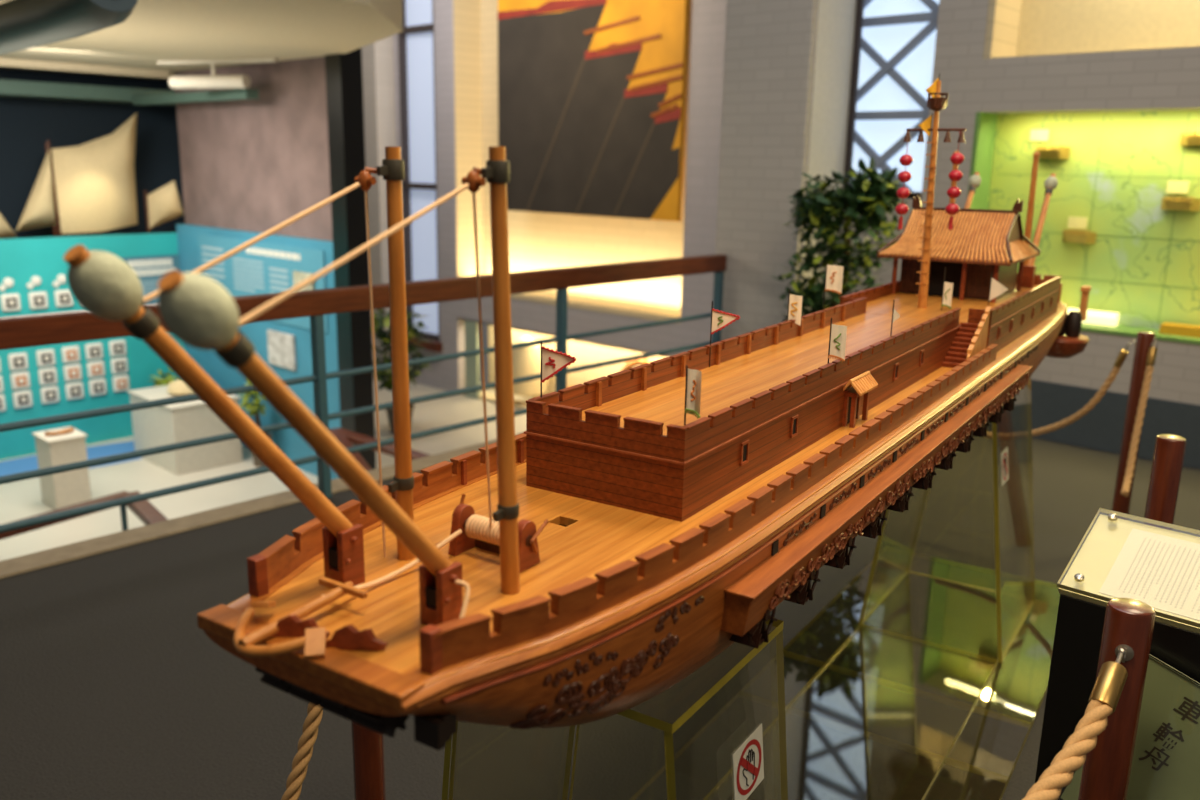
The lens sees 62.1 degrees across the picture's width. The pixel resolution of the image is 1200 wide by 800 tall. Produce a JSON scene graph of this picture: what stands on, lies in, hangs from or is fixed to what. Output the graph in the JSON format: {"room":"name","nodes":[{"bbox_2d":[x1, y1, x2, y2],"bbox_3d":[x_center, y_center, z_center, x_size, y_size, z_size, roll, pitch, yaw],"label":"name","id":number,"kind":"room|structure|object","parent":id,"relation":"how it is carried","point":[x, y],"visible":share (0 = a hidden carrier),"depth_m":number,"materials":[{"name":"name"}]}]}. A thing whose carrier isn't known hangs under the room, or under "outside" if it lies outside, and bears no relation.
{"room":"museum","nodes":[
{"label":"museum","id":0,"kind":"room"},
{"bbox_2d":[0,214,16,238],"bbox_3d":[-6.375,-1.914,10.341,0.390,1.451,0.404,1,13,0],"label":"sail","id":1,"kind":"object","parent":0,"point":[6,231],"visible":0.32,"depth_m":10.45,"materials":[{"name":"fabric"}]},
{"bbox_2d":[15,143,56,236],"bbox_3d":[-6.043,-2.000,10.687,0.358,1.470,0.334,-1,14,-10],"label":"sail","id":2,"kind":"object","parent":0,"point":[39,211],"visible":0.58,"depth_m":10.62,"materials":[{"name":"fabric"}]},
{"bbox_2d":[46,113,137,236],"bbox_3d":[-5.592,-2.281,11.130,0.320,1.830,0.978,13,18,41],"label":"sail","id":3,"kind":"object","parent":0,"point":[94,188],"visible":0.66,"depth_m":10.99,"materials":[{"name":"fabric"}]},
{"bbox_2d":[0,68,184,238],"bbox_3d":[-7.782,-1.622,9.974,0.100,4.500,8.200,13,18,41],"label":"wall","id":4,"kind":"structure","parent":0,"point":[26,124],"depth_m":11.45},
{"bbox_2d":[0,232,185,459],"bbox_3d":[-7.254,-0.255,9.109,0.120,2.260,7.250,13,18,41],"label":"wall","id":5,"kind":"structure","parent":0,"point":[21,259],"depth_m":10.64,"materials":[{"name":"teal paint"}]},
{"bbox_2d":[0,375,3,391],"bbox_3d":[-6.192,-0.154,10.182,0.056,0.176,0.176,13,18,41],"label":"frame","id":6,"kind":"object","parent":5,"relation":"attached to","point":[1,380],"visible":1,"depth_m":10.23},
{"bbox_2d":[0,394,5,410],"bbox_3d":[-6.196,0.040,10.228,0.056,0.176,0.176,13,18,41],"label":"frame","id":7,"kind":"object","parent":5,"relation":"attached to","point":[2,398],"visible":1,"depth_m":10.27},
{"bbox_2d":[0,277,13,290],"bbox_3d":[-6.028,-1.173,10.120,0.030,0.135,0.145,13,18,41],"label":"wall medallion","id":8,"kind":"object","parent":5,"relation":"attached to","point":[8,282],"visible":1,"depth_m":10.11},
{"bbox_2d":[0,293,20,311],"bbox_3d":[-6.006,-0.992,10.171,0.056,0.176,0.176,13,18,41],"label":"frame","id":9,"kind":"object","parent":5,"relation":"attached to","point":[9,302],"visible":1,"depth_m":10.16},
{"bbox_2d":[8,353,27,370],"bbox_3d":[-6.015,-0.394,10.317,0.056,0.176,0.176,13,18,41],"label":"frame","id":10,"kind":"object","parent":5,"relation":"attached to","point":[19,361],"visible":1,"depth_m":10.30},
{"bbox_2d":[11,372,30,389],"bbox_3d":[-6.018,-0.200,10.363,0.056,0.176,0.176,13,18,41],"label":"frame","id":11,"kind":"object","parent":5,"relation":"attached to","point":[21,380],"visible":1,"depth_m":10.35,"materials":[{"name":"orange paint"}]},
{"bbox_2d":[13,390,32,408],"bbox_3d":[-6.022,-0.005,10.409,0.056,0.176,0.176,13,18,41],"label":"frame","id":12,"kind":"object","parent":5,"relation":"attached to","point":[22,399],"visible":1,"depth_m":10.39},
{"bbox_2d":[27,276,41,288],"bbox_3d":[-5.851,-1.214,10.306,0.030,0.135,0.145,13,18,41],"label":"wall medallion","id":13,"kind":"object","parent":5,"relation":"attached to","point":[35,280],"visible":1,"depth_m":10.30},
{"bbox_2d":[28,291,47,308],"bbox_3d":[-5.830,-1.033,10.357,0.056,0.176,0.176,13,18,41],"label":"frame","id":14,"kind":"object","parent":5,"relation":"attached to","point":[37,300],"visible":1,"depth_m":10.34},
{"bbox_2d":[36,349,55,366],"bbox_3d":[-5.834,-0.441,10.505,0.056,0.176,0.176,13,18,41],"label":"frame","id":15,"kind":"object","parent":5,"relation":"attached to","point":[44,357],"visible":1,"depth_m":10.49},
{"bbox_2d":[38,368,57,385],"bbox_3d":[-5.838,-0.246,10.552,0.056,0.176,0.176,13,18,41],"label":"frame","id":16,"kind":"object","parent":5,"relation":"attached to","point":[48,376],"visible":1,"depth_m":10.54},
{"bbox_2d":[40,386,59,403],"bbox_3d":[-5.842,-0.052,10.598,0.056,0.176,0.176,13,18,41],"label":"frame","id":17,"kind":"object","parent":5,"relation":"attached to","point":[48,394],"visible":1,"depth_m":10.58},
{"bbox_2d":[52,274,66,286],"bbox_3d":[-5.681,-1.254,10.485,0.030,0.135,0.145,13,18,41],"label":"wall medallion","id":18,"kind":"object","parent":5,"relation":"attached to","point":[61,278],"visible":0.99,"depth_m":10.47,"materials":[{"name":"white plastic"}]},
{"bbox_2d":[54,290,73,306],"bbox_3d":[-5.660,-1.072,10.536,0.056,0.176,0.176,13,18,41],"label":"frame","id":19,"kind":"object","parent":5,"relation":"attached to","point":[63,298],"visible":0.91,"depth_m":10.52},
{"bbox_2d":[0,441,141,475],"bbox_3d":[-6.013,0.724,9.969,3.939,0.004,0.838,-11,18,-42],"label":"trim","id":20,"kind":"structure","parent":5,"relation":"attached to","point":[29,463],"depth_m":10.44,"materials":[{"name":"blue paint"}]},
{"bbox_2d":[62,346,79,362],"bbox_3d":[-5.664,-0.485,10.683,0.056,0.176,0.176,13,18,41],"label":"frame","id":21,"kind":"object","parent":5,"relation":"attached to","point":[71,354],"visible":1,"depth_m":10.67,"materials":[{"name":"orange paint"}]},
{"bbox_2d":[64,364,81,381],"bbox_3d":[-5.668,-0.290,10.729,0.056,0.176,0.176,13,18,41],"label":"frame","id":22,"kind":"object","parent":5,"relation":"attached to","point":[71,372],"visible":1,"depth_m":10.71,"materials":[{"name":"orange paint"}]},
{"bbox_2d":[66,382,83,399],"bbox_3d":[-5.671,-0.096,10.776,0.056,0.176,0.176,13,18,41],"label":"frame","id":23,"kind":"object","parent":5,"relation":"attached to","point":[73,390],"visible":1,"depth_m":10.76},
{"bbox_2d":[85,343,102,359],"bbox_3d":[-5.501,-0.527,10.854,0.056,0.176,0.176,13,18,41],"label":"frame","id":24,"kind":"object","parent":5,"relation":"attached to","point":[95,350],"visible":1,"depth_m":10.84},
{"bbox_2d":[87,361,104,377],"bbox_3d":[-5.504,-0.333,10.900,0.056,0.176,0.176,13,18,41],"label":"frame","id":25,"kind":"object","parent":5,"relation":"attached to","point":[95,369],"visible":1,"depth_m":10.88,"materials":[{"name":"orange paint"}]},
{"bbox_2d":[89,379,106,395],"bbox_3d":[-5.508,-0.138,10.946,0.056,0.176,0.176,13,18,41],"label":"frame","id":26,"kind":"object","parent":5,"relation":"attached to","point":[97,387],"visible":1,"depth_m":10.93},
{"bbox_2d":[109,340,126,356],"bbox_3d":[-5.330,-0.571,11.032,0.056,0.176,0.176,13,18,41],"label":"frame","id":27,"kind":"object","parent":5,"relation":"attached to","point":[118,347],"visible":1,"depth_m":11.02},
{"bbox_2d":[111,357,127,374],"bbox_3d":[-5.334,-0.377,11.078,0.056,0.176,0.176,13,18,41],"label":"frame","id":28,"kind":"object","parent":5,"relation":"attached to","point":[118,365],"visible":1,"depth_m":11.06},
{"bbox_2d":[112,375,129,391],"bbox_3d":[-5.338,-0.182,11.124,0.056,0.176,0.176,13,18,41],"label":"frame","id":29,"kind":"object","parent":5,"relation":"attached to","point":[120,383],"visible":1,"depth_m":11.11,"materials":[{"name":"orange paint"}]},
{"bbox_2d":[122,254,180,303],"bbox_3d":[-5.014,-1.347,11.203,0.016,0.540,0.640,13,18,41],"label":"text panel","id":30,"kind":"object","parent":5,"relation":"attached to","point":[149,270],"visible":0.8,"depth_m":11.18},
{"bbox_2d":[0,79,258,105],"bbox_3d":[-6.251,-2.834,8.707,3.200,0.180,6.850,13,18,41],"label":"beam","id":31,"kind":"structure","parent":0,"point":[8,88],"depth_m":10.60,"materials":[{"name":"metal"}]},
{"bbox_2d":[144,181,183,232],"bbox_3d":[-5.109,-2.031,11.738,0.348,1.080,0.335,0,13,-5],"label":"sail","id":32,"kind":"object","parent":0,"point":[163,205],"visible":0.64,"depth_m":11.56,"materials":[{"name":"fabric"}]},
{"bbox_2d":[0,0,402,80],"bbox_3d":[-6.439,-2.984,7.701,11.400,0.250,9.200,13,18,41],"label":"ceiling","id":33,"kind":"structure","parent":0,"point":[154,31],"depth_m":7.37,"materials":[{"name":"paint"}]},
{"bbox_2d":[0,0,137,54],"bbox_3d":[-3.272,-2.109,5.514,3.234,0.324,0.328,14,18,43],"label":"ventilation duct","id":34,"kind":"object","parent":33,"relation":"attached to","point":[24,24],"visible":1,"depth_m":4.81,"materials":[{"name":"paint"}]},
{"bbox_2d":[0,58,168,77],"bbox_3d":[-6.766,-3.046,8.626,0.080,0.070,6.100,13,18,41],"label":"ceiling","id":35,"kind":"structure","parent":33,"relation":"attached to","point":[5,62],"depth_m":10.15,"materials":[{"name":"paint"}]},
{"bbox_2d":[157,58,277,88],"bbox_3d":[-3.602,-3.068,9.394,1.394,0.257,0.119,6,14,20],"label":"lamp","id":36,"kind":"object","parent":33,"relation":"hanging from","point":[213,81],"visible":1,"depth_m":9.38,"materials":[{"name":"white paint"}]},
{"bbox_2d":[174,56,332,240],"bbox_3d":[-3.513,-2.778,10.119,3.270,2.160,0.060,13,18,41],"label":"wall","id":37,"kind":"structure","parent":0,"point":[253,165],"depth_m":10.03,"materials":[{"name":"paint"}]},
{"bbox_2d":[176,224,340,479],"bbox_3d":[-3.597,-0.577,10.542,3.240,2.360,0.120,13,18,41],"label":"wall","id":38,"kind":"structure","parent":0,"point":[288,440],"depth_m":10.26,"materials":[{"name":"blue paint"}]},
{"bbox_2d":[198,234,327,332],"bbox_3d":[-3.500,-1.226,10.208,2.500,0.780,0.016,13,18,41],"label":"text panel","id":39,"kind":"object","parent":38,"relation":"attached to","point":[260,268],"visible":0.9,"depth_m":10.12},
{"bbox_2d":[293,271,313,290],"bbox_3d":[-2.847,-1.090,9.581,0.330,0.270,0.025,13,18,41],"label":"print","id":40,"kind":"object","parent":39,"relation":"attached to","point":[298,277],"visible":0.5,"depth_m":9.56},
{"bbox_2d":[267,329,296,369],"bbox_3d":[-3.224,-0.510,10.094,0.500,0.350,0.025,13,18,41],"label":"print","id":41,"kind":"object","parent":38,"relation":"attached to","point":[281,346],"visible":1,"depth_m":10.07},
{"bbox_2d":[0,379,530,560],"bbox_3d":[-6.099,0.859,9.617,12.682,0.100,13.200,13,18,41],"label":"floor","id":42,"kind":"structure","parent":0,"point":[21,499],"depth_m":9.77,"materials":[{"name":"beige tile"}]},
{"bbox_2d":[32,427,91,509],"bbox_3d":[-4.875,0.624,9.059,0.400,0.660,0.330,13,18,41],"label":"plinth","id":43,"kind":"object","parent":42,"relation":"on","point":[64,489],"visible":0.77,"depth_m":8.94,"materials":[{"name":"white paint"}]},
{"bbox_2d":[45,427,73,435],"bbox_3d":[-4.865,0.283,8.975,0.120,0.041,0.240,13,18,41],"label":"boat","id":44,"kind":"object","parent":43,"relation":"on","point":[71,429],"visible":1,"depth_m":8.98,"materials":[{"name":"brown wood"}]},
{"bbox_2d":[0,491,167,539],"bbox_3d":[-3.355,1.357,5.489,1.519,0.940,2.280,13,18,41],"label":"stair handrail","id":45,"kind":"object","parent":42,"relation":"on","point":[145,511],"visible":0.2,"depth_m":6.31,"materials":[{"name":"brown wood"}]},
{"bbox_2d":[127,385,242,474],"bbox_3d":[-4.353,0.276,10.483,1.030,0.700,0.730,13,18,41],"label":"plinth","id":46,"kind":"object","parent":42,"relation":"on","point":[186,421],"visible":0.65,"depth_m":10.15,"materials":[{"name":"white paint"}]},
{"bbox_2d":[147,368,179,386],"bbox_3d":[-4.879,0.024,11.267,0.348,0.809,0.344,10,16,33],"label":"potted plant","id":47,"kind":"object","parent":46,"relation":"on","point":[165,381],"visible":0.23,"depth_m":11.17,"materials":[{"name":"green plant"}]},
{"bbox_2d":[167,379,193,395],"bbox_3d":[-4.345,-0.143,10.384,0.309,0.160,0.309,13,18,41],"label":"specimen","id":48,"kind":"object","parent":46,"relation":"on","point":[178,387],"visible":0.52,"depth_m":10.27,"materials":[{"name":"stone"}]},
{"bbox_2d":[239,383,271,466],"bbox_3d":[-3.534,0.224,10.250,0.329,0.938,0.352,13,18,41],"label":"potted plant","id":49,"kind":"object","parent":42,"relation":"on","point":[253,408],"visible":0.49,"depth_m":10.20,"materials":[{"name":"green plant"}]},
{"bbox_2d":[329,428,430,470],"bbox_3d":[-1.780,0.849,7.735,1.522,0.950,0.762,13,18,41],"label":"stair handrail","id":50,"kind":"object","parent":42,"relation":"on","point":[347,438],"visible":0.29,"depth_m":7.89,"materials":[{"name":"brown wood"}]},
{"bbox_2d":[371,309,431,433],"bbox_3d":[-2.312,-0.376,11.503,0.784,1.574,0.878,-5,15,-23],"label":"potted plant","id":51,"kind":"object","parent":42,"relation":"on","point":[386,383],"visible":0.33,"depth_m":11.44,"materials":[{"name":"green plant"}]},
{"bbox_2d":[325,48,375,469],"bbox_3d":[-2.291,-1.203,9.191,0.240,4.250,0.220,13,18,41],"label":"pillar","id":52,"kind":"structure","parent":0,"point":[344,80],"depth_m":9.01,"materials":[{"name":"laminate"}]},
{"bbox_2d":[361,35,395,378],"bbox_3d":[-3.396,-3.793,14.061,1.300,7.000,0.300,13,18,41],"label":"pillar","id":53,"kind":"structure","parent":0,"point":[377,57],"depth_m":13.63,"materials":[{"name":"grey paint"}]},
{"bbox_2d":[393,0,726,390],"bbox_3d":[-1.101,-3.338,12.329,9.000,7.000,0.200,13,18,41],"label":"wall","id":54,"kind":"structure","parent":0,"point":[708,22],"depth_m":11.44,"materials":[{"name":"white paint"}]},
{"bbox_2d":[398,0,439,341],"bbox_3d":[-2.392,-3.958,13.405,0.820,6.340,0.140,13,18,41],"label":"window","id":55,"kind":"structure","parent":54,"relation":"in","point":[420,71],"depth_m":13.61,"materials":[{"name":"blue"}]},
{"bbox_2d":[408,337,442,351],"bbox_3d":[-2.558,-0.806,14.058,0.950,0.120,0.100,13,18,41],"label":"window sill","id":56,"kind":"structure","parent":54,"relation":"attached to","point":[435,346],"depth_m":13.83,"materials":[{"name":"brown wood"}]},
{"bbox_2d":[464,320,479,398],"bbox_3d":[-1.716,-0.539,13.394,0.250,1.040,0.050,13,18,41],"label":"trim","id":57,"kind":"structure","parent":54,"relation":"attached to","point":[471,329],"depth_m":13.35,"materials":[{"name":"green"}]},
{"bbox_2d":[453,0,680,322],"bbox_3d":[-0.336,-3.120,11.817,3.870,3.960,0.460,13,18,41],"label":"trim","id":58,"kind":"structure","parent":54,"relation":"attached to","point":[467,13],"depth_m":12.93,"materials":[{"name":"beige paint"}]},
{"bbox_2d":[481,0,691,309],"bbox_3d":[-0.145,-3.193,12.011,3.810,4.000,0.100,13,18,41],"label":"wall niche","id":59,"kind":"object","parent":54,"relation":"in","point":[537,240],"visible":0.11,"depth_m":12.35,"materials":[{"name":"beige paint"}]},
{"bbox_2d":[497,0,688,220],"bbox_3d":[-0.177,-3.509,11.221,2.856,2.822,0.075,13,18,41],"label":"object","id":60,"kind":"object","parent":54,"relation":"hanging from","point":[592,93],"visible":0.99,"depth_m":11.12,"materials":[{"name":"multicoloured fabric"}]},
{"bbox_2d":[488,325,665,397],"bbox_3d":[0.100,-0.329,12.524,4.470,1.100,0.070,13,18,41],"label":"wall","id":61,"kind":"structure","parent":0,"point":[585,353],"depth_m":12.76,"materials":[{"name":"beige paint"}]},
{"bbox_2d":[512,336,547,395],"bbox_3d":[-0.965,-0.472,12.995,0.600,0.720,0.600,13,18,41],"label":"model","id":62,"kind":"object","parent":61,"relation":"in","point":[526,360],"visible":0.66,"depth_m":12.77},
{"bbox_2d":[457,317,668,409],"bbox_3d":[-0.111,-0.261,12.306,4.470,1.060,0.550,13,18,41],"label":"trim","id":63,"kind":"structure","parent":61,"relation":"attached to","point":[490,397],"depth_m":12.96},
{"bbox_2d":[621,358,651,370],"bbox_3d":[0.520,-0.077,11.712,1.200,0.900,0.300,13,18,41],"label":"model","id":64,"kind":"object","parent":63,"relation":"in","point":[631,364],"visible":0.16,"depth_m":11.70},
{"bbox_2d":[0,429,1199,799],"bbox_3d":[0.856,1.381,1.808,7.658,0.250,9.320,13,18,41],"label":"floor","id":65,"kind":"structure","parent":0,"point":[112,687],"depth_m":3.18,"materials":[{"name":"tile"}]},
{"bbox_2d":[0,433,520,578],"bbox_3d":[-2.202,0.778,4.184,0.160,0.312,8.750,13,18,41],"label":"ledge","id":66,"kind":"structure","parent":65,"relation":"attached to","point":[53,556],"depth_m":4.45,"materials":[{"name":"stone"}]},
{"bbox_2d":[0,254,726,532],"bbox_3d":[-1.610,0.053,4.503,0.070,1.037,7.240,13,18,41],"label":"railing","id":67,"kind":"object","parent":65,"relation":"on","point":[21,331],"visible":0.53,"depth_m":4.78,"materials":[{"name":"brown wood"}]},
{"bbox_2d":[351,720,385,799],"bbox_3d":[-0.506,0.670,2.138,0.067,0.930,0.079,13,18,41],"label":"barrier post","id":68,"kind":"object","parent":65,"relation":"on","point":[367,744],"visible":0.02,"depth_m":2.14,"materials":[{"name":"brown wood"}]},
{"bbox_2d":[281,703,322,799],"bbox_3d":[-0.565,0.610,1.916,0.090,0.627,0.400,9,16,31],"label":"rope","id":69,"kind":"object","parent":68,"relation":"hanging from","point":[295,779],"visible":0.41,"depth_m":1.89,"materials":[{"name":"beige fabric"}]},
{"bbox_2d":[442,376,1057,799],"bbox_3d":[0.667,0.589,2.646,0.800,0.898,3.400,10,16,32],"label":"frame","id":70,"kind":"object","parent":65,"relation":"on","point":[669,729],"visible":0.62,"depth_m":3.02,"materials":[{"name":"metal"}]},
{"bbox_2d":[63,73,1091,750],"bbox_3d":[0.629,-0.309,2.344,0.589,0.977,3.746,10,16,32],"label":"model ship","id":71,"kind":"object","parent":70,"relation":"on","point":[644,522],"visible":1,"depth_m":1.30,"materials":[{"name":"brown wood"}]},
{"bbox_2d":[733,723,763,799],"bbox_3d":[0.230,0.566,1.539,0.010,0.094,0.105,10,16,32],"label":"sticker","id":72,"kind":"object","parent":70,"relation":"attached to","point":[748,764],"visible":1,"depth_m":1.54,"materials":[{"name":"white paper"}]},
{"bbox_2d":[1001,447,1008,485],"bbox_3d":[1.346,0.221,3.315,0.015,0.109,0.100,10,16,32],"label":"sticker","id":73,"kind":"object","parent":70,"relation":"attached to","point":[1004,455],"visible":1,"depth_m":3.31,"materials":[{"name":"white paper"}]},
{"bbox_2d":[770,157,912,321],"bbox_3d":[1.391,-0.564,5.873,0.780,1.677,0.772,13,18,41],"label":"potted tree","id":74,"kind":"object","parent":65,"relation":"on","point":[870,199],"visible":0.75,"depth_m":5.68,"materials":[{"name":"green plant"}]},
{"bbox_2d":[1078,598,1155,799],"bbox_3d":[0.815,0.791,1.649,0.068,0.970,0.081,0,13,-5],"label":"barrier post","id":75,"kind":"object","parent":65,"relation":"on","point":[1128,622],"visible":0.89,"depth_m":1.55,"materials":[{"name":"brown wood"}]},
{"bbox_2d":[1022,648,1127,799],"bbox_3d":[0.609,0.499,1.348,0.513,0.179,0.043,-12,18,-43],"label":"rope","id":76,"kind":"object","parent":75,"relation":"hanging from","point":[1109,684],"visible":1,"depth_m":1.41,"materials":[{"name":"beige fabric"}]},
{"bbox_2d":[1035,508,1199,799],"bbox_3d":[1.086,0.753,1.749,0.577,1.007,0.207,13,18,41],"label":"lectern","id":77,"kind":"object","parent":65,"relation":"on","point":[1159,568],"visible":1,"depth_m":1.77,"materials":[{"name":"black laminate"}]},
{"bbox_2d":[1060,654,1199,799],"bbox_3d":[0.934,0.608,1.658,0.288,0.346,0.104,13,18,41],"label":"placard","id":78,"kind":"object","parent":77,"relation":"attached to","point":[1166,756],"visible":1,"depth_m":1.66,"materials":[{"name":"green plastic"}]},
{"bbox_2d":[1112,331,1157,519],"bbox_3d":[2.258,0.195,4.255,0.080,0.980,0.084,2,13,4],"label":"barrier post","id":79,"kind":"object","parent":65,"relation":"on","point":[1144,340],"visible":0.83,"depth_m":4.21,"materials":[{"name":"brown wood"}]},
{"bbox_2d":[984,343,1129,439],"bbox_3d":[1.966,-0.045,4.511,0.728,0.528,0.038,12,17,40],"label":"rope","id":80,"kind":"object","parent":79,"relation":"hanging from","point":[1123,354],"visible":0.77,"depth_m":4.38,"materials":[{"name":"beige fabric"}]},
{"bbox_2d":[1121,338,1156,496],"bbox_3d":[2.178,0.065,4.031,0.038,0.596,0.328,10,16,33],"label":"rope","id":81,"kind":"object","parent":79,"relation":"hanging from","point":[1151,357],"visible":1,"depth_m":4.08,"materials":[{"name":"beige fabric"}]},
{"bbox_2d":[1143,434,1185,530],"bbox_3d":[1.445,0.566,2.648,0.068,0.970,0.068,13,18,41],"label":"barrier post","id":82,"kind":"object","parent":65,"relation":"on","point":[1169,450],"visible":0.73,"depth_m":2.54,"materials":[{"name":"brown wood"}]},
{"bbox_2d":[715,0,840,340],"bbox_3d":[1.276,-1.980,6.798,0.665,7.000,0.590,13,18,41],"label":"wall pier","id":83,"kind":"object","parent":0,"point":[769,48],"visible":0.33,"depth_m":6.65,"materials":[{"name":"grey paint"}]},
{"bbox_2d":[837,0,1199,404],"bbox_3d":[4.300,-2.137,4.455,7.300,5.500,0.300,13,18,41],"label":"wall","id":84,"kind":"structure","parent":0,"point":[1158,79],"depth_m":5.94,"materials":[{"name":"grey brick"}]},
{"bbox_2d":[799,0,856,312],"bbox_3d":[1.528,-2.649,6.390,0.015,5.500,0.460,13,18,41],"label":"column","id":85,"kind":"structure","parent":84,"relation":"attached to","point":[835,19],"depth_m":6.52,"materials":[{"name":"white paint"}]},
{"bbox_2d":[843,0,863,195],"bbox_3d":[1.730,-3.367,6.398,0.045,4.100,0.030,13,18,41],"label":"jamb","id":86,"kind":"object","parent":84,"relation":"attached to","point":[860,3],"depth_m":6.68,"materials":[{"name":"black metal"}]},
{"bbox_2d":[851,0,938,191],"bbox_3d":[1.921,-3.317,6.419,0.825,4.200,0.055,13,18,41],"label":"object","id":87,"kind":"structure","parent":84,"relation":"in","point":[886,67],"depth_m":6.63,"materials":[{"name":"grey metal"}]},
{"bbox_2d":[852,0,938,191],"bbox_3d":[1.984,-3.414,6.467,0.820,4.030,0.030,13,18,41],"label":"window","id":88,"kind":"structure","parent":84,"relation":"in","point":[916,68],"depth_m":6.73,"materials":[{"name":"blue"}]},
{"bbox_2d":[905,191,921,198],"bbox_3d":[1.868,-1.419,6.854,0.820,0.045,0.200,13,18,41],"label":"window sill","id":89,"kind":"structure","parent":84,"relation":"attached to","point":[915,192],"depth_m":6.56,"materials":[{"name":"grey brick"}]},
{"bbox_2d":[968,110,1199,344],"bbox_3d":[4.648,-0.673,4.438,6.068,1.272,0.310,13,18,41],"label":"display panel","id":90,"kind":"object","parent":84,"relation":"attached to","point":[1142,267],"visible":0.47,"depth_m":5.99,"materials":[{"name":"green"}]},
{"bbox_2d":[1030,129,1049,140],"bbox_3d":[2.729,-1.643,6.190,0.110,0.070,0.012,13,18,41],"label":"card","id":91,"kind":"object","parent":90,"relation":"attached to","point":[1035,134],"visible":1,"depth_m":6.18,"materials":[{"name":"paper"}]},
{"bbox_2d":[1035,146,1069,158],"bbox_3d":[2.763,-1.522,6.123,0.200,0.075,0.100,13,18,41],"label":"shelf","id":92,"kind":"object","parent":90,"relation":"attached to","point":[1046,152],"visible":0.91,"depth_m":6.09,"materials":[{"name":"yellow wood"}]},
{"bbox_2d":[1067,216,1087,228],"bbox_3d":[2.932,-1.088,6.119,0.110,0.070,0.012,13,18,41],"label":"card","id":93,"kind":"object","parent":90,"relation":"attached to","point":[1073,222],"visible":1,"depth_m":6.11,"materials":[{"name":"paper"}]},
{"bbox_2d":[1062,230,1096,243],"bbox_3d":[2.915,-0.998,6.094,0.190,0.075,0.100,13,18,41],"label":"shelf","id":94,"kind":"object","parent":90,"relation":"attached to","point":[1072,236],"visible":1,"depth_m":6.07,"materials":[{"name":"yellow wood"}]},
{"bbox_2d":[1067,307,1118,326],"bbox_3d":[2.909,-0.538,6.176,0.540,0.097,0.090,13,18,41],"label":"light","id":95,"kind":"object","parent":90,"relation":"attached to","point":[1093,317],"depth_m":6.04,"materials":[{"name":"white"}]},
{"bbox_2d":[1166,180,1189,192],"bbox_3d":[3.317,-1.223,5.723,0.110,0.070,0.012,13,18,41],"label":"card","id":96,"kind":"object","parent":90,"relation":"attached to","point":[1172,186],"visible":1,"depth_m":5.72,"materials":[{"name":"paper"}]},
{"bbox_2d":[1161,196,1199,210],"bbox_3d":[3.307,-1.121,5.694,0.200,0.075,0.100,13,18,41],"label":"shelf","id":97,"kind":"object","parent":90,"relation":"attached to","point":[1168,203],"visible":1,"depth_m":5.67,"materials":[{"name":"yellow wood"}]},
{"bbox_2d":[1180,131,1199,145],"bbox_3d":[3.358,-1.461,5.571,0.220,0.075,0.100,13,18,41],"label":"shelf","id":98,"kind":"object","parent":90,"relation":"attached to","point":[1190,138],"visible":1,"depth_m":5.59,"materials":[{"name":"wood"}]},
{"bbox_2d":[987,379,1199,468],"bbox_3d":[4.547,0.434,4.773,6.480,0.360,0.315,13,18,41],"label":"baseboard","id":99,"kind":"structure","parent":84,"relation":"attached to","point":[1101,428],"depth_m":5.97,"materials":[{"name":"stone"}]},
{"bbox_2d":[1016,0,1199,55],"bbox_3d":[4.903,-2.125,4.268,6.165,1.015,0.050,13,18,41],"label":"wall","id":100,"kind":"structure","parent":0,"point":[1045,26],"depth_m":5.99,"materials":[{"name":"beige paint"}]},
{"bbox_2d":[983,0,1199,58],"bbox_3d":[4.752,-2.090,4.109,6.164,1.014,0.395,13,18,41],"label":"trim","id":101,"kind":"structure","parent":100,"relation":"attached to","point":[1003,19],"depth_m":6.12,"materials":[{"name":"beige paint"}]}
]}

